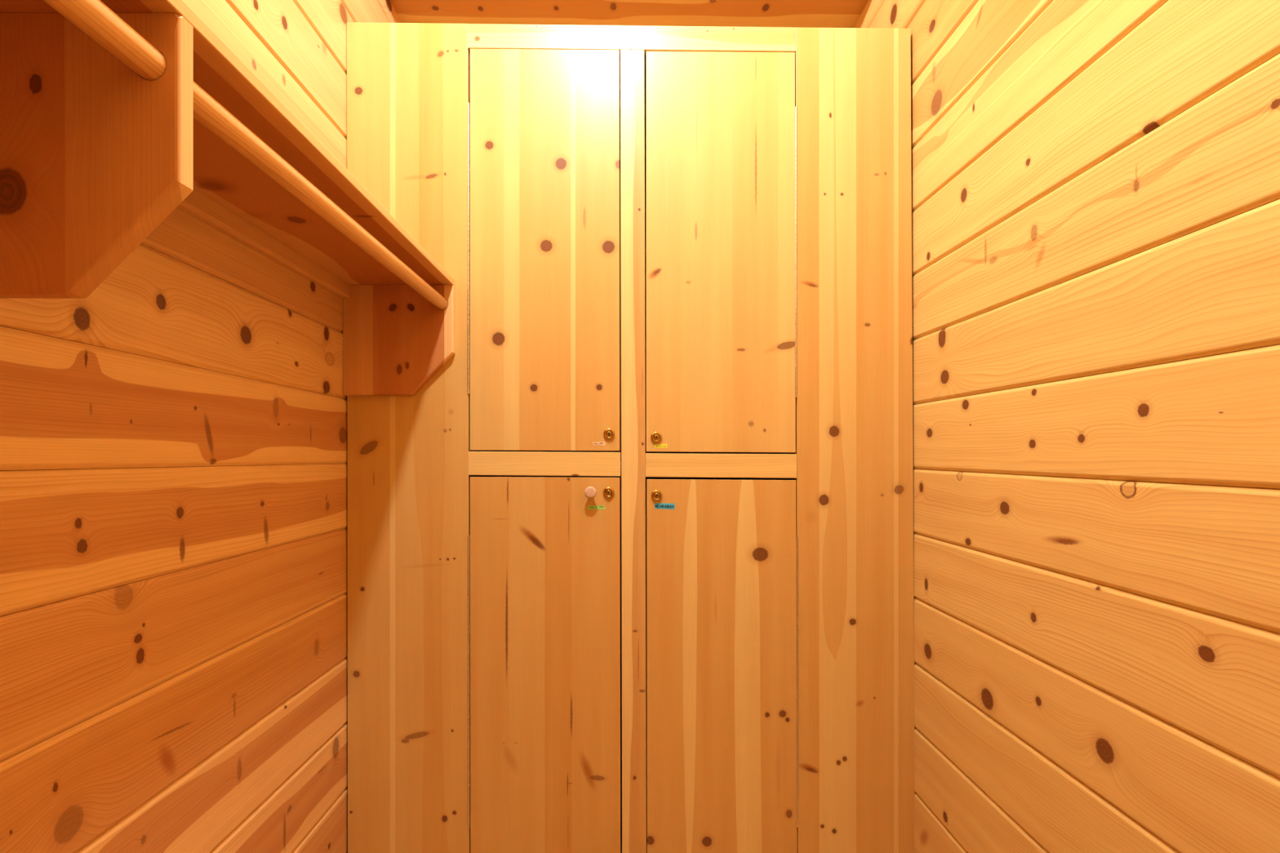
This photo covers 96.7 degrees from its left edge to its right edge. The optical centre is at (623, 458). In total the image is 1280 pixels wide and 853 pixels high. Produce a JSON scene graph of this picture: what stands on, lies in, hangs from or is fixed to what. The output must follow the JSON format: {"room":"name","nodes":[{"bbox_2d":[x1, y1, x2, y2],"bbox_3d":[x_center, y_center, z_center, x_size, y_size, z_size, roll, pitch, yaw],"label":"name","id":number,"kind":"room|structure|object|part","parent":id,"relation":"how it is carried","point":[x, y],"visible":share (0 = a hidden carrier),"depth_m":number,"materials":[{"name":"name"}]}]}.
{"room":"walk-in closet","nodes":[
{"label":"walk-in closet","id":0,"kind":"room"},
{"bbox_2d":[0,0,400,852],"bbox_3d":[-0.812,-0.608,0.550,0.037,3.623,3.400,0,0,0],"label":"wall","id":1,"kind":"structure","parent":0,"point":[174,500],"depth_m":1.04,"materials":[{"name":"brown wood"}]},
{"bbox_2d":[0,0,455,395],"bbox_3d":[-0.637,-0.344,0.505,0.312,0.331,2.250,0,0,0],"label":"wall shelf","id":2,"kind":"object","parent":1,"relation":"attached to","point":[95,154],"visible":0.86,"depth_m":0.62,"materials":[{"name":"brown wood"}]},
{"bbox_2d":[43,0,448,310],"bbox_3d":[-0.513,-0.426,0.506,0.034,0.055,2.240,0,0,0],"label":"rod","id":3,"kind":"object","parent":2,"relation":"attached to","point":[94,18],"visible":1,"depth_m":0.73,"materials":[{"name":"brown wood"}]},
{"bbox_2d":[389,0,868,27],"bbox_3d":[0.020,-1.943,0.550,1.689,0.772,3.399,0,0,0],"label":"ceiling","id":4,"kind":"structure","parent":0,"point":[735,13],"depth_m":1.99,"materials":[{"name":"brown wood"}]},
{"bbox_2d":[853,0,1279,852],"bbox_3d":[0.853,-0.589,0.550,0.037,3.632,3.400,0,0,0],"label":"wall","id":5,"kind":"structure","parent":0,"point":[1095,184],"depth_m":1.00,"materials":[{"name":"brown wood"}]},
{"bbox_3d":[0.020,1.210,0.550,1.689,0.020,3.399,0,0,0],"label":"floor","id":6,"kind":"structure","parent":0,"visible":0},
{"bbox_2d":[346,22,915,852],"bbox_3d":[0.023,-0.025,1.921,1.631,2.450,0.635,0,0,0],"label":"tall cabinet","id":7,"kind":"object","parent":6,"relation":"on","point":[631,571],"visible":1,"depth_m":1.63,"materials":[{"name":"brown wood"}]},
{"bbox_3d":[-0.226,0.017,1.640,0.436,0.071,0.019,0,0,0],"label":"rail","id":8,"kind":"part","parent":7,"relation":"part of","materials":[{"name":"brown wood"}]},
{"bbox_3d":[-0.225,-0.597,1.639,0.430,1.154,0.018,0,0,0],"label":"door","id":9,"kind":"part","parent":7,"relation":"part of","materials":[{"name":"brown wood"}]},
{"bbox_3d":[-0.223,0.611,1.639,0.432,1.114,0.018,0,0,0],"label":"door","id":10,"kind":"part","parent":7,"relation":"part of","materials":[{"name":"brown wood"}]},
{"bbox_3d":[-0.092,0.098,1.617,0.034,0.034,0.028,0,0,0],"label":"knob","id":11,"kind":"part","parent":7,"relation":"part of","materials":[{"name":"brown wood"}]},
{"bbox_3d":[0.025,-1.207,1.640,0.940,0.079,0.019,0,0,0],"label":"rail","id":12,"kind":"part","parent":7,"relation":"part of","materials":[{"name":"brown wood"}]},
{"bbox_3d":[0.280,-0.591,1.639,0.429,1.151,0.018,0,0,0],"label":"door","id":13,"kind":"part","parent":7,"relation":"part of","materials":[{"name":"brown wood"}]},
{"bbox_3d":[0.281,0.022,1.640,0.434,0.071,0.019,0,0,0],"label":"rail","id":14,"kind":"part","parent":7,"relation":"part of","materials":[{"name":"brown wood"}]},
{"bbox_3d":[0.283,0.615,1.639,0.432,1.108,0.018,0,0,0],"label":"door","id":15,"kind":"part","parent":7,"relation":"part of","materials":[{"name":"brown wood"}]}
]}

